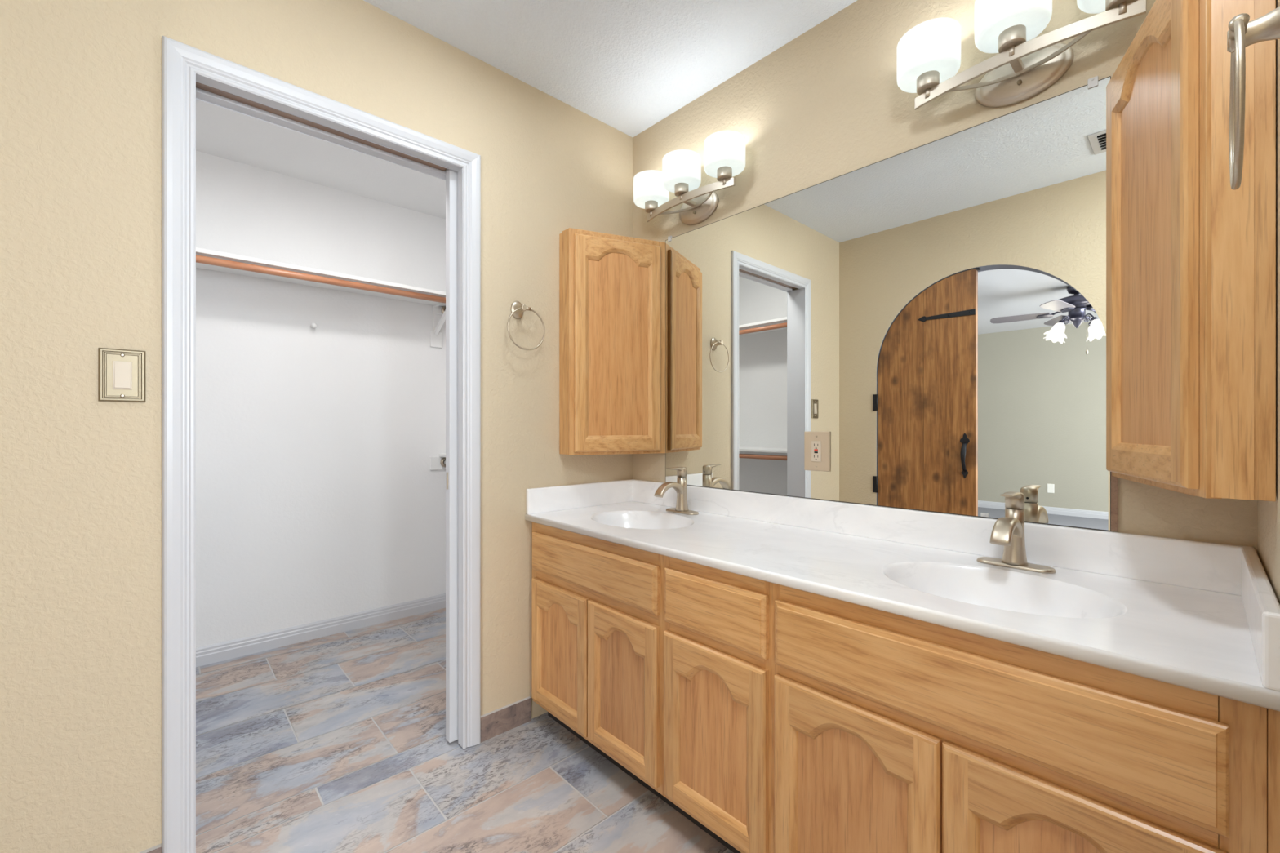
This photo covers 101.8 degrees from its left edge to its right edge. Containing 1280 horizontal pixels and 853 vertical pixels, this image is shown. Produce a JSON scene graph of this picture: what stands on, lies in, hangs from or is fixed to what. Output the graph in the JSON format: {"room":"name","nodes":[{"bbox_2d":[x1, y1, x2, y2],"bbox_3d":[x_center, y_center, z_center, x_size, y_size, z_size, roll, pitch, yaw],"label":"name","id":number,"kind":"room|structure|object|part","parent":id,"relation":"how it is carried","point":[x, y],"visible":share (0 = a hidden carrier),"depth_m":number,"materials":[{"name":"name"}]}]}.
{"room":"bathroom","nodes":[
{"label":"bathroom","id":0,"kind":"room"},
{"bbox_2d":[0,0,632,852],"bbox_3d":[-0.804,-0.096,1.730,1.990,2.440,0.120,0,0,-43],"label":"wall","id":1,"kind":"structure","parent":0,"point":[81,81],"depth_m":1.25,"materials":[{"name":"beige paint"}]},
{"bbox_2d":[98,347,145,402],"bbox_3d":[-1.235,-0.124,1.242,0.080,0.125,0.010,0,0,-43],"label":"light switch","id":2,"kind":"object","parent":1,"relation":"attached to","point":[122,372],"visible":1,"depth_m":1.24,"materials":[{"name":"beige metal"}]},
{"bbox_3d":[-1.235,-0.124,1.242,0.033,0.067,0.003,0,0,-43],"label":"rocker frame","id":3,"kind":"part","parent":2,"relation":"part of","materials":[{"name":"beige plastic"}]},
{"bbox_2d":[195,81,446,170],"bbox_3d":[-0.664,-0.948,1.860,1.409,0.063,0.048,0,0,-43],"label":"trim","id":4,"kind":"structure","parent":1,"relation":"attached to","point":[198,85],"depth_m":1.56,"materials":[{"name":"white wood"}]},
{"bbox_2d":[162,35,480,852],"bbox_3d":[-0.875,0.076,1.571,0.835,2.090,0.016,0,0,-43],"label":"trim","id":5,"kind":"structure","parent":1,"relation":"attached to","point":[181,62],"depth_m":1.32,"materials":[{"name":"white wood"}]},
{"bbox_2d":[195,75,462,746],"bbox_3d":[-0.923,0.102,1.622,0.745,2.044,0.128,0,0,-43],"label":"trim","id":6,"kind":"structure","parent":1,"relation":"attached to","point":[201,95],"depth_m":1.74,"materials":[{"name":"white wood"}]},
{"bbox_2d":[138,696,531,852],"bbox_3d":[-0.955,1.079,1.501,1.457,0.090,0.011,0,0,-43],"label":"baseboard","id":7,"kind":"structure","parent":1,"relation":"attached to","point":[494,723],"depth_m":1.91,"materials":[{"name":"brown stone"}]},
{"bbox_2d":[445,168,457,742],"bbox_3d":[-0.418,0.083,2.089,0.726,2.058,0.035,0,0,-43],"label":"door","id":8,"kind":"structure","parent":1,"relation":"in","point":[451,176],"depth_m":1.84,"materials":[{"name":"white wood"}]},
{"bbox_3d":[-0.683,0.189,1.844,0.003,0.060,0.013,0,0,-43],"label":"edge pull","id":9,"kind":"part","parent":8,"relation":"part of","materials":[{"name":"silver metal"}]},
{"bbox_2d":[506,301,545,350],"bbox_3d":[-0.436,-0.381,1.950,0.159,0.190,0.056,0,0,-43],"label":"towel ring","id":10,"kind":"object","parent":1,"relation":"attached to","point":[517,308],"visible":1,"depth_m":1.94,"materials":[{"name":"silver metal"}]},
{"bbox_3d":[-0.445,-0.443,1.942,0.054,0.067,0.056,0,0,-43],"label":"mount post","id":11,"kind":"part","parent":10,"relation":"part of","materials":[{"name":"silver metal"}]},
{"bbox_2d":[195,150,445,648],"bbox_3d":[-1.790,-0.096,2.795,1.990,2.440,0.100,0,0,-43],"label":"wall","id":12,"kind":"structure","parent":0,"point":[318,496],"depth_m":2.76,"materials":[{"name":"white paint"}]},
{"bbox_2d":[311,322,317,328],"bbox_3d":[-1.728,-0.540,2.755,0.029,0.029,0.043,0,0,-43],"label":"peg","id":13,"kind":"object","parent":12,"relation":"attached to","point":[313,325],"visible":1,"depth_m":2.74,"materials":[{"name":"white ceramic"}]},
{"bbox_2d":[195,593,445,666],"bbox_3d":[-1.752,1.081,2.751,1.986,0.086,0.016,0,0,-43],"label":"baseboard","id":14,"kind":"structure","parent":12,"relation":"attached to","point":[232,649],"depth_m":2.76,"materials":[{"name":"white wood"}]},
{"bbox_2d":[195,247,445,305],"bbox_3d":[-1.768,-0.761,2.546,1.684,0.020,0.295,0,0,-43],"label":"closet shelf","id":15,"kind":"object","parent":12,"relation":"attached to","point":[201,251],"visible":0.19,"depth_m":2.60,"materials":[{"name":"white wood"}]},
{"bbox_2d":[431,305,442,315],"bbox_3d":[-1.229,-0.726,3.238,0.125,0.049,0.012,0,0,-43],"label":"block","id":16,"kind":"object","parent":12,"relation":"attached to","point":[437,310],"visible":0.53,"depth_m":3.21,"materials":[{"name":"white wood"}]},
{"bbox_2d":[441,306,445,314],"bbox_3d":[-1.204,-0.728,3.241,0.064,0.064,0.016,0,0,-43],"label":"rod flange","id":17,"kind":"object","parent":16,"relation":"attached to","point":[443,308],"visible":0.27,"depth_m":3.22,"materials":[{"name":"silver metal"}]},
{"bbox_2d":[430,457,445,470],"bbox_3d":[-1.240,0.222,3.228,0.124,0.080,0.012,0,0,-43],"label":"block","id":18,"kind":"object","parent":12,"relation":"attached to","point":[435,464],"visible":0.56,"depth_m":3.21,"materials":[{"name":"white wood"}]},
{"bbox_2d":[440,457,445,466],"bbox_3d":[-1.208,0.216,3.237,0.064,0.064,0.016,0,0,-43],"label":"rod flange","id":19,"kind":"object","parent":18,"relation":"attached to","point":[443,459],"visible":0.49,"depth_m":3.22,"materials":[{"name":"silver metal"}]},
{"bbox_2d":[430,302,445,347],"bbox_3d":[-1.167,-0.622,3.112,0.070,0.256,0.282,0,0,-43],"label":"shelf bracket","id":20,"kind":"object","parent":12,"relation":"attached to","point":[436,336],"visible":0.79,"depth_m":3.19,"materials":[{"name":"white metal"}]},
{"bbox_2d":[195,254,445,303],"bbox_3d":[-1.677,-0.728,2.461,1.678,0.033,0.032,0,0,-43],"label":"closet rod","id":21,"kind":"object","parent":20,"relation":"attached to","point":[199,259],"visible":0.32,"depth_m":2.52,"materials":[{"name":"brown wood"}]},
{"bbox_3d":[-1.172,-0.671,3.107,0.012,0.158,0.281,0,0,-43],"label":"angle plate","id":22,"kind":"part","parent":20,"relation":"part of","materials":[{"name":"white metal"}]},
{"bbox_3d":[-1.177,-0.649,3.113,0.020,0.164,0.248,0,0,-43],"label":"diagonal arm","id":23,"kind":"part","parent":20,"relation":"part of","materials":[{"name":"white metal"}]},
{"bbox_2d":[195,608,733,852],"bbox_3d":[0.058,1.154,0.784,2.210,0.060,5.562,0,0,-43],"label":"floor","id":24,"kind":"structure","parent":0,"point":[337,743],"depth_m":1.71,"materials":[{"name":"tile"}]},
{"bbox_2d":[531,522,1279,852],"bbox_3d":[0.386,0.741,1.500,0.548,0.766,1.822,0,0,-43],"label":"vanity cabinet","id":25,"kind":"object","parent":24,"relation":"on","point":[771,717],"visible":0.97,"depth_m":1.04,"materials":[{"name":"brown wood"}]},
{"bbox_3d":[-0.287,0.794,1.841,0.001,0.334,0.243,0,0,-43],"label":"panel","id":26,"kind":"part","parent":25,"relation":"part of","materials":[{"name":"brown wood"}]},
{"bbox_3d":[-0.289,0.794,1.839,0.018,0.454,0.338,0,0,-43],"label":"door","id":27,"kind":"part","parent":25,"relation":"part of","materials":[{"name":"brown wood"}]},
{"bbox_3d":[-0.177,0.464,1.719,0.018,0.140,0.668,0,0,-43],"label":"drawer","id":28,"kind":"part","parent":25,"relation":"part of","materials":[{"name":"brown wood"}]},
{"bbox_3d":[-0.058,0.794,1.592,0.001,0.334,0.225,0,0,-43],"label":"panel","id":29,"kind":"part","parent":25,"relation":"part of","materials":[{"name":"brown wood"}]},
{"bbox_3d":[-0.059,0.794,1.591,0.018,0.454,0.320,0,0,-43],"label":"door","id":30,"kind":"part","parent":25,"relation":"part of","materials":[{"name":"brown wood"}]},
{"bbox_3d":[0.183,0.794,1.332,0.001,0.334,0.235,0,0,-43],"label":"panel","id":31,"kind":"part","parent":25,"relation":"part of","materials":[{"name":"brown wood"}]},
{"bbox_3d":[0.182,0.794,1.331,0.018,0.454,0.330,0,0,-43],"label":"door","id":32,"kind":"part","parent":25,"relation":"part of","materials":[{"name":"brown wood"}]},
{"bbox_3d":[0.182,0.466,1.331,0.018,0.148,0.329,0,0,-43],"label":"drawer","id":33,"kind":"part","parent":25,"relation":"part of","materials":[{"name":"brown wood"}]},
{"bbox_3d":[0.428,0.794,1.068,0.001,0.334,0.247,0,0,-43],"label":"panel","id":34,"kind":"part","parent":25,"relation":"part of","materials":[{"name":"brown wood"}]},
{"bbox_3d":[0.426,0.794,1.067,0.018,0.454,0.343,0,0,-43],"label":"door","id":35,"kind":"part","parent":25,"relation":"part of","materials":[{"name":"brown wood"}]},
{"bbox_2d":[524,479,1279,711],"bbox_3d":[0.383,0.349,1.500,0.553,0.231,1.823,0,0,-43],"label":"countertop","id":36,"kind":"structure","parent":25,"relation":"on","point":[1197,615],"depth_m":1.16,"materials":[{"name":"white stone"}]},
{"bbox_2d":[590,510,694,528],"bbox_3d":[0.004,0.398,1.881,0.324,0.134,0.424,0,0,-43],"label":"basin","id":37,"kind":"object","parent":36,"relation":"in","point":[619,519],"depth_m":2.03,"materials":[{"name":"white ceramic"}]},
{"bbox_2d":[653,466,698,515],"bbox_3d":[0.123,0.241,1.991,0.164,0.179,0.155,0,0,-43],"label":"faucet","id":38,"kind":"object","parent":36,"relation":"on","point":[680,486],"visible":1,"depth_m":2.01,"materials":[{"name":"silver metal"}]},
{"bbox_3d":[0.119,0.243,1.988,0.153,0.071,0.039,0,0,-43],"label":"spout","id":39,"kind":"part","parent":38,"relation":"part of","materials":[{"name":"silver metal"}]},
{"bbox_3d":[0.143,0.172,2.009,0.095,0.040,0.038,0,0,-43],"label":"lever","id":40,"kind":"part","parent":38,"relation":"part of","materials":[{"name":"silver metal"}]},
{"bbox_3d":[0.164,0.327,2.029,0.053,0.008,0.155,0,0,-43],"label":"deck plate","id":41,"kind":"part","parent":38,"relation":"part of","materials":[{"name":"silver metal"}]},
{"bbox_2d":[881,561,1127,617],"bbox_3d":[0.733,0.398,1.093,0.324,0.134,0.424,0,0,-43],"label":"basin","id":42,"kind":"object","parent":36,"relation":"in","point":[1023,594],"depth_m":1.17,"materials":[{"name":"white ceramic"}]},
{"bbox_2d":[976,491,1055,573],"bbox_3d":[0.853,0.241,1.203,0.164,0.179,0.155,0,0,-43],"label":"faucet","id":43,"kind":"object","parent":36,"relation":"on","point":[1008,531],"visible":1,"depth_m":1.22,"materials":[{"name":"silver metal"}]},
{"bbox_3d":[0.849,0.243,1.199,0.153,0.071,0.039,0,0,-43],"label":"spout","id":44,"kind":"part","parent":43,"relation":"part of","materials":[{"name":"silver metal"}]},
{"bbox_3d":[0.872,0.172,1.221,0.095,0.040,0.038,0,0,-43],"label":"lever","id":45,"kind":"part","parent":43,"relation":"part of","materials":[{"name":"silver metal"}]},
{"bbox_3d":[0.893,0.327,1.240,0.053,0.008,0.155,0,0,-43],"label":"deck plate","id":46,"kind":"part","parent":43,"relation":"part of","materials":[{"name":"silver metal"}]},
{"bbox_3d":[0.544,0.469,0.940,0.018,0.146,0.688,0,0,-43],"label":"drawer","id":47,"kind":"part","parent":25,"relation":"part of","materials":[{"name":"brown wood"}]},
{"bbox_3d":[0.663,0.794,0.814,0.001,0.334,0.245,0,0,-43],"label":"panel","id":48,"kind":"part","parent":25,"relation":"part of","materials":[{"name":"brown wood"}]},
{"bbox_3d":[0.662,0.794,0.812,0.018,0.454,0.341,0,0,-43],"label":"door","id":49,"kind":"part","parent":25,"relation":"part of","materials":[{"name":"brown wood"}]},
{"bbox_2d":[195,0,857,218],"bbox_3d":[0.065,-1.350,0.791,2.230,0.092,5.562,0,0,-43],"label":"ceiling","id":50,"kind":"structure","parent":0,"point":[628,65],"depth_m":1.86,"materials":[{"name":"white paint"}]},
{"bbox_2d":[632,0,1257,554],"bbox_3d":[1.329,-0.096,0.979,0.120,2.440,4.120,0,0,-43],"label":"wall","id":51,"kind":"structure","parent":0,"point":[828,103],"depth_m":1.61,"materials":[{"name":"beige paint"}]},
{"bbox_2d":[559,227,665,455],"bbox_3d":[-0.104,-0.337,2.146,0.403,0.893,0.216,0,0,-43],"label":"upper cabinet","id":52,"kind":"object","parent":51,"relation":"attached to","point":[612,286],"visible":1,"depth_m":2.10,"materials":[{"name":"brown wood"}]},
{"bbox_3d":[-0.086,-0.337,2.112,0.275,0.740,0.001,0,0,-23],"label":"panel","id":53,"kind":"part","parent":52,"relation":"part of","materials":[{"name":"brown wood"}]},
{"bbox_2d":[633,129,745,225],"bbox_3d":[0.170,-0.922,2.012,0.176,0.220,0.529,0,0,-43],"label":"vanity light","id":54,"kind":"object","parent":51,"relation":"attached to","point":[724,151],"visible":1,"depth_m":1.96,"materials":[{"name":"white glass"}]},
{"bbox_3d":[0.047,-0.981,2.157,0.149,0.101,0.149,0,0,-43],"label":"lamp shade","id":55,"kind":"part","parent":54,"relation":"part of","materials":[{"name":"white glass"}]},
{"bbox_3d":[0.160,-0.981,2.003,0.149,0.101,0.149,0,0,-43],"label":"lamp shade","id":56,"kind":"part","parent":54,"relation":"part of","materials":[{"name":"white glass"}]},
{"bbox_3d":[0.226,-0.874,2.063,0.025,0.124,0.200,0,0,-43],"label":"plate","id":57,"kind":"part","parent":54,"relation":"part of","materials":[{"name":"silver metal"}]},
{"bbox_3d":[0.305,-0.981,1.879,0.149,0.101,0.149,0,0,-43],"label":"lamp shade","id":58,"kind":"part","parent":54,"relation":"part of","materials":[{"name":"white glass"}]},
{"bbox_2d":[665,75,1118,531],"bbox_3d":[0.588,-0.285,1.683,0.010,1.037,1.414,0,0,-43],"label":"wall mirror","id":59,"kind":"object","parent":51,"relation":"attached to","point":[936,308],"visible":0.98,"depth_m":1.47,"materials":[{"name":"clear glass"}]},
{"bbox_2d":[804,431,830,471],"bbox_3d":[0.574,0.077,1.690,0.010,0.128,0.089,0,0,-43],"label":"wall outlet","id":60,"kind":"object","parent":59,"relation":"attached to","point":[816,444],"visible":1,"depth_m":1.69,"materials":[{"name":"beige plastic"}]},
{"bbox_2d":[811,440,821,462],"bbox_3d":[0.572,0.077,1.688,0.003,0.067,0.034,0,0,-43],"label":"receptacle","id":61,"kind":"object","parent":60,"relation":"attached to","point":[815,445],"depth_m":1.69,"materials":[{"name":"white plastic"}]},
{"bbox_2d":[632,479,1243,595],"bbox_3d":[0.579,0.283,1.682,0.019,0.098,1.805,0,0,-43],"label":"backsplash","id":62,"kind":"structure","parent":51,"relation":"attached to","point":[1197,565],"depth_m":1.34,"materials":[{"name":"white stone"}]},
{"bbox_2d":[897,0,1146,110],"bbox_3d":[0.888,-0.922,1.237,0.176,0.220,0.529,0,0,-43],"label":"vanity light","id":63,"kind":"object","parent":51,"relation":"attached to","point":[1025,65],"visible":1,"depth_m":1.26,"materials":[{"name":"white glass"}]},
{"bbox_3d":[0.765,-0.981,1.382,0.149,0.101,0.149,0,0,-43],"label":"lamp shade","id":64,"kind":"part","parent":63,"relation":"part of","materials":[{"name":"white glass"}]},
{"bbox_3d":[0.878,-0.981,1.228,0.149,0.101,0.149,0,0,-43],"label":"lamp shade","id":65,"kind":"part","parent":63,"relation":"part of","materials":[{"name":"white glass"}]},
{"bbox_3d":[0.943,-0.874,1.288,0.025,0.124,0.200,0,0,-43],"label":"plate","id":66,"kind":"part","parent":63,"relation":"part of","materials":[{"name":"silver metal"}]},
{"bbox_3d":[1.023,-0.981,1.103,0.149,0.101,0.149,0,0,-43],"label":"lamp shade","id":67,"kind":"part","parent":63,"relation":"part of","materials":[{"name":"white glass"}]},
{"bbox_2d":[1106,0,1275,501],"bbox_3d":[0.990,-0.337,0.965,0.403,0.893,0.216,0,0,-43],"label":"upper cabinet","id":68,"kind":"object","parent":51,"relation":"attached to","point":[1191,256],"visible":1,"depth_m":0.82,"materials":[{"name":"brown wood"}]},
{"bbox_3d":[0.957,-0.337,0.985,0.001,0.740,0.275,0,0,27],"label":"panel","id":69,"kind":"part","parent":68,"relation":"part of","materials":[{"name":"brown wood"}]},
{"bbox_3d":[0.955,-0.331,0.986,0.018,0.856,0.372,0,0,27],"label":"door","id":70,"kind":"part","parent":68,"relation":"part of","materials":[{"name":"brown wood"}]},
{"bbox_3d":[0.974,-0.337,0.982,0.018,0.893,0.422,0,0,27],"label":"frame","id":71,"kind":"part","parent":68,"relation":"part of","materials":[{"name":"brown wood"}]},
{"bbox_2d":[1257,0,1279,604],"bbox_3d":[0.876,-0.096,0.629,1.020,2.440,0.120,0,0,-43],"label":"wall","id":72,"kind":"structure","parent":0,"point":[1268,512],"depth_m":0.76,"materials":[{"name":"beige paint"}]},
{"bbox_2d":[1226,5,1279,189],"bbox_3d":[0.620,-0.340,0.512,0.159,0.190,0.056,0,0,-43],"label":"towel ring","id":73,"kind":"object","parent":72,"relation":"attached to","point":[1242,33],"visible":1,"depth_m":0.51,"materials":[{"name":"silver metal"}]},
{"bbox_3d":[0.629,-0.401,0.520,0.054,0.067,0.056,0,0,-43],"label":"mount post","id":74,"kind":"part","parent":73,"relation":"part of","materials":[{"name":"silver metal"}]},
{"bbox_3d":[-0.535,-0.096,2.975,0.104,2.440,1.342,0,0,-43],"label":"wall","id":75,"kind":"structure","parent":0,"visible":0},
{"bbox_2d":[439,453,445,457],"bbox_3d":[-0.690,0.172,2.844,0.298,0.020,1.322,0,0,-43],"label":"closet shelf","id":76,"kind":"object","parent":75,"relation":"attached to","point":[442,455],"visible":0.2,"depth_m":3.19,"materials":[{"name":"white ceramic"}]}
]}

